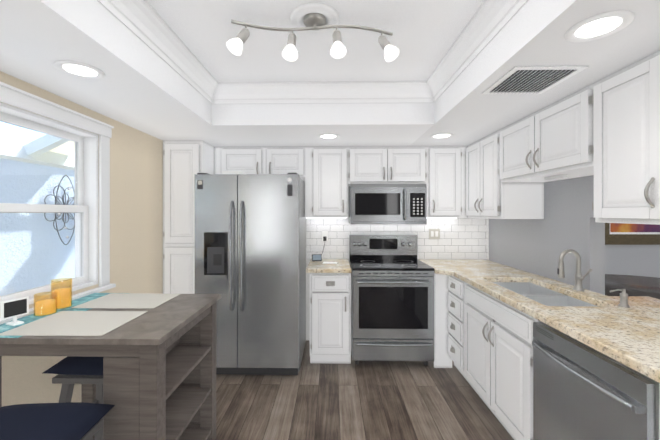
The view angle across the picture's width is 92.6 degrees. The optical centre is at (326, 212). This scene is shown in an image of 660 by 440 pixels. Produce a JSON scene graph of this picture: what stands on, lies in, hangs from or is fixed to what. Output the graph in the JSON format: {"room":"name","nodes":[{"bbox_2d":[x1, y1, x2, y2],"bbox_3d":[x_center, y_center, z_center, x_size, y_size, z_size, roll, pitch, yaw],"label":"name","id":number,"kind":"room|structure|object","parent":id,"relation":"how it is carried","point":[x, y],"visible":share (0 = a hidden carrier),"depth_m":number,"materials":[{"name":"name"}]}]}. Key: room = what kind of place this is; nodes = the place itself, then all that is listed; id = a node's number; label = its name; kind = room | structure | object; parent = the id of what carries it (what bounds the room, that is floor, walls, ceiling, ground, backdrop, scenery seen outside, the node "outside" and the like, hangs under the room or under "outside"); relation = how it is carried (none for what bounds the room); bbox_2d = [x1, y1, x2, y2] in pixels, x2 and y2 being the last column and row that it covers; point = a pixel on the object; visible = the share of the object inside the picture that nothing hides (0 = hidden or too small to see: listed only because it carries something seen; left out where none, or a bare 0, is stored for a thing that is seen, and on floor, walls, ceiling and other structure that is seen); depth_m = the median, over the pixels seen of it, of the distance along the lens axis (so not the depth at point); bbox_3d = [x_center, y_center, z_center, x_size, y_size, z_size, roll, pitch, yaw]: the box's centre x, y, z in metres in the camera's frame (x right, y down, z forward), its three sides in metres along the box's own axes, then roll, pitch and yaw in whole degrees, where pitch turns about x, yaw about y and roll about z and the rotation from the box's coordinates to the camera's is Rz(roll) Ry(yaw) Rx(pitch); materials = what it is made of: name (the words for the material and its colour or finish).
{"room":"kitchen","nodes":[
{"label":"kitchen","id":0,"kind":"room"},
{"bbox_2d":[0,71,162,406],"bbox_3d":[-1.671,0.149,1.040,0.150,2.600,5.400,0,0,1],"label":"wall","id":1,"kind":"structure","parent":0,"point":[136,210],"depth_m":2.44,"materials":[{"name":"beige paint"}]},
{"bbox_2d":[0,81,115,324],"bbox_3d":[-1.637,-0.046,1.534,0.199,1.161,1.500,0,0,1],"label":"window","id":2,"kind":"structure","parent":1,"relation":"in","point":[54,113],"depth_m":2.07,"materials":[{"name":"white wood"}]},
{"bbox_2d":[147,0,483,81],"bbox_3d":[2.122,-1.056,1.472,7.720,0.120,6.640,0,0,1],"label":"ceiling","id":3,"kind":"structure","parent":0,"point":[424,36],"depth_m":1.79,"materials":[{"name":"white paint"}]},
{"bbox_2d":[97,0,527,103],"bbox_3d":[-0.062,-0.927,0.991,1.743,0.135,2.960,0,0,1],"label":"crown molding","id":4,"kind":"structure","parent":3,"relation":"attached to","point":[146,24],"depth_m":2.11,"materials":[{"name":"white wood"}]},
{"bbox_2d":[226,2,399,61],"bbox_3d":[-0.060,-0.888,1.616,0.863,0.214,0.250,0,0,1],"label":"spotlight fixture","id":5,"kind":"object","parent":3,"relation":"attached to","point":[315,22],"visible":1,"depth_m":1.59,"materials":[{"name":"silver metal"}]},
{"bbox_2d":[304,181,348,339],"bbox_3d":[0.111,0.151,3.648,3.620,2.600,0.120,0,0,1],"label":"wall","id":6,"kind":"structure","parent":0,"point":[307,305],"depth_m":3.59,"materials":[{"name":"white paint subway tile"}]},
{"bbox_2d":[349,184,426,223],"bbox_3d":[0.626,-0.090,3.346,0.764,0.411,0.458,0,0,1],"label":"microwave","id":7,"kind":"object","parent":6,"relation":"attached to","point":[387,203],"visible":1,"depth_m":3.17,"materials":[{"name":"silver metal"}]},
{"bbox_2d":[306,217,488,259],"bbox_3d":[0.784,0.285,3.548,2.030,0.470,0.055,0,0,1],"label":"tile backsplash","id":8,"kind":"structure","parent":6,"relation":"attached to","point":[464,238],"depth_m":3.56,"materials":[{"name":"white tile"}]},
{"bbox_2d":[321,231,327,254],"bbox_3d":[-0.040,0.358,3.522,0.107,0.305,0.124,0,0,1],"label":"electrical outlet","id":9,"kind":"object","parent":8,"relation":"attached to","point":[324,235],"visible":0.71,"depth_m":3.58,"materials":[{"name":"white plastic"}]},
{"bbox_2d":[429,229,439,238],"bbox_3d":[1.215,0.238,3.557,0.120,0.115,0.009,0,0,1],"label":"light switch","id":10,"kind":"object","parent":8,"relation":"attached to","point":[434,233],"visible":1,"depth_m":3.55,"materials":[{"name":"grey plastic"}]},
{"bbox_2d":[450,146,467,217],"bbox_3d":[1.611,-0.318,3.395,0.365,0.738,0.327,0,0,1],"label":"upper cabinet","id":11,"kind":"object","parent":6,"relation":"attached to","point":[457,158],"depth_m":3.22,"materials":[{"name":"white paint"}]},
{"bbox_2d":[0,0,659,146],"bbox_3d":[0.077,-0.843,0.949,3.350,0.304,5.280,0,0,1],"label":"ceiling","id":12,"kind":"structure","parent":0,"point":[141,85],"depth_m":1.72,"materials":[{"name":"white paint"}]},
{"bbox_2d":[54,60,104,78],"bbox_3d":[-1.188,-0.686,1.522,0.196,0.007,0.196,0,0,1],"label":"recessed light","id":13,"kind":"object","parent":12,"relation":"in","point":[79,69],"visible":1,"depth_m":1.51,"materials":[{"name":"white plastic"}]},
{"bbox_2d":[318,133,338,138],"bbox_3d":[0.016,-0.685,2.830,0.196,0.007,0.196,0,0,1],"label":"recessed light","id":14,"kind":"object","parent":12,"relation":"in","point":[328,136],"visible":0.98,"depth_m":2.83,"materials":[{"name":"white"}]},
{"bbox_2d":[430,133,453,138],"bbox_3d":[1.026,-0.685,2.812,0.196,0.007,0.196,0,0,1],"label":"recessed light","id":15,"kind":"object","parent":12,"relation":"in","point":[441,135],"visible":0.98,"depth_m":2.80,"materials":[{"name":"white"}]},
{"bbox_2d":[482,66,588,93],"bbox_3d":[1.060,-0.681,1.648,0.340,0.017,0.335,0,0,1],"label":"ceiling vent","id":16,"kind":"object","parent":12,"relation":"in","point":[528,79],"visible":1,"depth_m":1.62,"materials":[{"name":"grey metal"}]},
{"bbox_2d":[565,10,634,41],"bbox_3d":[1.006,-0.686,1.172,0.196,0.007,0.196,0,0,1],"label":"recessed light","id":17,"kind":"object","parent":12,"relation":"in","point":[599,26],"visible":1,"depth_m":1.16,"materials":[{"name":"white plastic"}]},
{"bbox_2d":[215,340,513,439],"bbox_3d":[2.158,1.500,2.070,8.070,0.100,8.000,0,0,1],"label":"floor","id":18,"kind":"structure","parent":0,"point":[390,400],"depth_m":2.38,"materials":[{"name":"brown wood"}]},
{"bbox_2d":[52,374,102,439],"bbox_3d":[-1.213,1.150,1.791,0.469,0.600,0.409,0,0,1],"label":"stool","id":19,"kind":"object","parent":18,"relation":"on","point":[67,382],"visible":0.12,"depth_m":1.65,"materials":[{"name":"grey wood"}]},
{"bbox_2d":[43,356,103,374],"bbox_3d":[-1.213,0.806,1.791,0.461,0.085,0.392,0,0,1],"label":"cushion","id":20,"kind":"object","parent":19,"relation":"on","point":[74,365],"visible":0.29,"depth_m":1.62,"materials":[{"name":"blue fabric"}]},
{"bbox_2d":[80,418,103,439],"bbox_3d":[-1.115,1.149,1.129,0.469,0.600,0.409,0,0,-3],"label":"stool","id":21,"kind":"object","parent":18,"relation":"on","point":[92,431],"visible":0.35,"depth_m":1.25,"materials":[{"name":"grey wood"}]},
{"bbox_2d":[0,402,114,439],"bbox_3d":[-1.115,0.806,1.129,0.461,0.085,0.392,0,0,-3],"label":"cushion","id":22,"kind":"object","parent":21,"relation":"on","point":[60,421],"visible":1,"depth_m":1.18,"materials":[{"name":"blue fabric"}]},
{"bbox_2d":[0,294,221,439],"bbox_3d":[-1.133,0.990,1.702,0.878,0.920,0.745,0,0,1],"label":"table","id":23,"kind":"object","parent":18,"relation":"on","point":[159,372],"visible":0.85,"depth_m":1.41,"materials":[{"name":"grey wood"}]},
{"bbox_2d":[0,293,179,337],"bbox_3d":[-1.258,0.527,1.705,0.608,0.005,0.741,0,0,1],"label":"linens","id":24,"kind":"object","parent":23,"relation":"on","point":[76,318],"visible":0.89,"depth_m":1.58,"materials":[{"name":"grey fabric"}]},
{"bbox_2d":[0,296,28,325],"bbox_3d":[-1.478,0.467,1.496,0.069,0.118,0.102,0,0,1],"label":"chalkboard","id":25,"kind":"object","parent":24,"relation":"on","point":[14,309],"visible":1,"depth_m":1.49,"materials":[{"name":"white plastic"}]},
{"bbox_2d":[34,291,56,315],"bbox_3d":[-1.470,0.473,1.651,0.092,0.105,0.092,0,0,1],"label":"candle","id":26,"kind":"object","parent":24,"relation":"on","point":[43,306],"visible":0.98,"depth_m":1.63,"materials":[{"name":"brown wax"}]},
{"bbox_2d":[51,278,71,308],"bbox_3d":[-1.483,0.449,1.766,0.092,0.155,0.092,0,0,1],"label":"candle","id":27,"kind":"object","parent":24,"relation":"on","point":[63,297],"visible":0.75,"depth_m":1.75,"materials":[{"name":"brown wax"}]},
{"bbox_2d":[163,140,213,293],"bbox_3d":[-1.362,0.381,3.290,0.382,2.138,0.642,0,0,1],"label":"pantry cabinet","id":28,"kind":"object","parent":18,"relation":"on","point":[184,162],"visible":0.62,"depth_m":2.97,"materials":[{"name":"white paint"}]},
{"bbox_2d":[195,173,305,374],"bbox_3d":[-0.699,0.548,3.112,0.920,1.805,0.819,0,0,1],"label":"refrigerator","id":29,"kind":"object","parent":18,"relation":"on","point":[250,248],"visible":0.98,"depth_m":2.77,"materials":[{"name":"silver metal"}]},
{"bbox_2d":[222,171,244,174],"bbox_3d":[-0.866,-0.360,2.976,0.170,0.040,0.200,0,0,1],"label":"box","id":30,"kind":"object","parent":29,"relation":"on","point":[232,172],"visible":0.56,"depth_m":2.88,"materials":[{"name":"white cardboard"}]},
{"bbox_2d":[310,273,350,363],"bbox_3d":[0.040,1.006,3.247,0.392,0.888,0.677,0,0,1],"label":"base cabinet","id":31,"kind":"object","parent":18,"relation":"on","point":[330,318],"visible":0.94,"depth_m":2.95,"materials":[{"name":"white paint"}]},
{"bbox_2d":[306,259,351,272],"bbox_3d":[0.024,0.540,3.263,0.429,0.040,0.648,0,0,1],"label":"countertop","id":32,"kind":"structure","parent":31,"relation":"on","point":[343,265],"depth_m":3.07,"materials":[{"name":"beige stone"}]},
{"bbox_2d":[312,254,321,260],"bbox_3d":[-0.109,0.489,3.440,0.104,0.078,0.061,0,0,-11],"label":"smart display","id":33,"kind":"object","parent":32,"relation":"on","point":[316,257],"visible":0.94,"depth_m":3.42,"materials":[{"name":"black plastic"}]},
{"bbox_2d":[349,235,433,364],"bbox_3d":[0.623,0.848,3.205,0.760,1.205,0.695,0,0,1],"label":"range","id":34,"kind":"object","parent":18,"relation":"on","point":[392,297],"visible":1,"depth_m":2.93,"materials":[{"name":"silver metal"}]},
{"bbox_2d":[434,273,659,439],"bbox_3d":[1.377,1.006,1.910,0.780,0.888,3.302,0,0,1],"label":"base cabinet","id":35,"kind":"object","parent":18,"relation":"on","point":[483,340],"visible":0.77,"depth_m":2.16,"materials":[{"name":"white paint"}]},
{"bbox_2d":[418,259,449,274],"bbox_3d":[1.053,0.540,3.184,0.090,0.040,0.768,0,0,1],"label":"countertop","id":36,"kind":"structure","parent":35,"relation":"on","point":[438,270],"depth_m":2.99,"materials":[{"name":"beige stone"}]},
{"bbox_2d":[430,259,659,382],"bbox_3d":[1.542,0.540,1.900,0.935,0.040,3.318,0,0,1],"label":"countertop","id":37,"kind":"structure","parent":35,"relation":"on","point":[608,326],"depth_m":1.63,"materials":[{"name":"beige stone"}]},
{"bbox_2d":[493,282,594,305],"bbox_3d":[1.434,0.655,2.153,0.432,0.189,0.832,0,0,1],"label":"sink","id":38,"kind":"object","parent":37,"relation":"in","point":[542,295],"depth_m":2.20,"materials":[{"name":"silver metal"}]},
{"bbox_2d":[557,249,592,290],"bbox_3d":[1.645,0.381,2.090,0.168,0.276,0.142,0,0,1],"label":"faucet","id":39,"kind":"object","parent":37,"relation":"on","point":[579,278],"visible":1,"depth_m":2.12,"materials":[{"name":"silver metal"}]},
{"bbox_2d":[610,289,629,307],"bbox_3d":[1.626,0.471,1.755,0.100,0.096,0.048,0,0,1],"label":"soap dispenser","id":40,"kind":"object","parent":37,"relation":"on","point":[623,298],"visible":1,"depth_m":1.75,"materials":[{"name":"silver metal"}]},
{"bbox_2d":[532,322,658,439],"bbox_3d":[1.371,1.009,1.373,0.648,0.856,0.609,0,0,1],"label":"dishwasher","id":41,"kind":"object","parent":18,"relation":"on","point":[581,391],"visible":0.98,"depth_m":1.33,"materials":[{"name":"silver metal"}]},
{"bbox_2d":[605,274,659,298],"bbox_3d":[3.058,1.070,2.904,1.340,0.760,1.340,0,0,1],"label":"round dining table","id":42,"kind":"object","parent":18,"relation":"on","point":[632,285],"visible":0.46,"depth_m":3.00,"materials":[{"name":"grey wood"}]},
{"bbox_2d":[489,175,604,294],"bbox_3d":[1.802,0.149,0.917,0.100,2.600,5.280,0,0,1],"label":"wall","id":43,"kind":"structure","parent":0,"point":[537,246],"depth_m":2.42,"materials":[{"name":"grey paint"}]},
{"bbox_2d":[466,133,493,218],"bbox_3d":[1.599,-0.319,2.873,0.372,0.738,0.715,0,0,1],"label":"upper cabinet","id":44,"kind":"object","parent":43,"relation":"attached to","point":[480,154],"depth_m":2.90,"materials":[{"name":"white paint"}]},
{"bbox_2d":[494,93,573,218],"bbox_3d":[1.585,-0.319,2.122,0.372,0.738,0.958,0,0,1],"label":"upper cabinet","id":45,"kind":"object","parent":43,"relation":"attached to","point":[536,149],"depth_m":2.25,"materials":[{"name":"white paint"}]},
{"bbox_2d":[574,51,659,224],"bbox_3d":[1.571,-0.320,1.329,0.372,0.738,0.795,0,0,1],"label":"upper cabinet","id":46,"kind":"object","parent":43,"relation":"attached to","point":[605,131],"depth_m":1.48,"materials":[{"name":"white paint"}]},
{"bbox_2d":[605,245,659,277],"bbox_3d":[3.936,0.151,4.698,3.990,2.600,0.120,0,0,1],"label":"wall","id":47,"kind":"structure","parent":0,"point":[638,260],"depth_m":4.62,"materials":[{"name":"grey paint"}]},
{"bbox_2d":[605,223,659,244],"bbox_3d":[4.654,-0.019,4.604,1.370,0.960,0.040,0,0,1],"label":"framed picture","id":48,"kind":"object","parent":47,"relation":"attached to","point":[629,234],"visible":0.31,"depth_m":4.59,"materials":[{"name":"brown metal"}]},
{"label":"outside","id":49,"kind":"structure","parent":0,"visible":0},
{"bbox_2d":[0,158,74,295],"bbox_3d":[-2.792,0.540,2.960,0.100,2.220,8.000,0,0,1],"label":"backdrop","id":50,"kind":"structure","parent":49,"point":[45,236],"depth_m":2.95,"materials":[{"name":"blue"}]},
{"bbox_2d":[0,134,73,169],"bbox_3d":[-2.255,-0.775,3.051,1.170,0.664,8.200,0,0,1],"label":"roof","id":51,"kind":"structure","parent":50,"relation":"on","point":[30,150],"depth_m":2.88,"materials":[{"name":"grey"}]},
{"bbox_2d":[44,175,74,244],"bbox_3d":[-2.687,-0.030,3.259,0.047,0.727,0.458,0,0,1],"label":"art","id":52,"kind":"object","parent":50,"relation":"attached to","point":[68,215],"depth_m":3.23,"materials":[{"name":"grey metal"}]}
]}

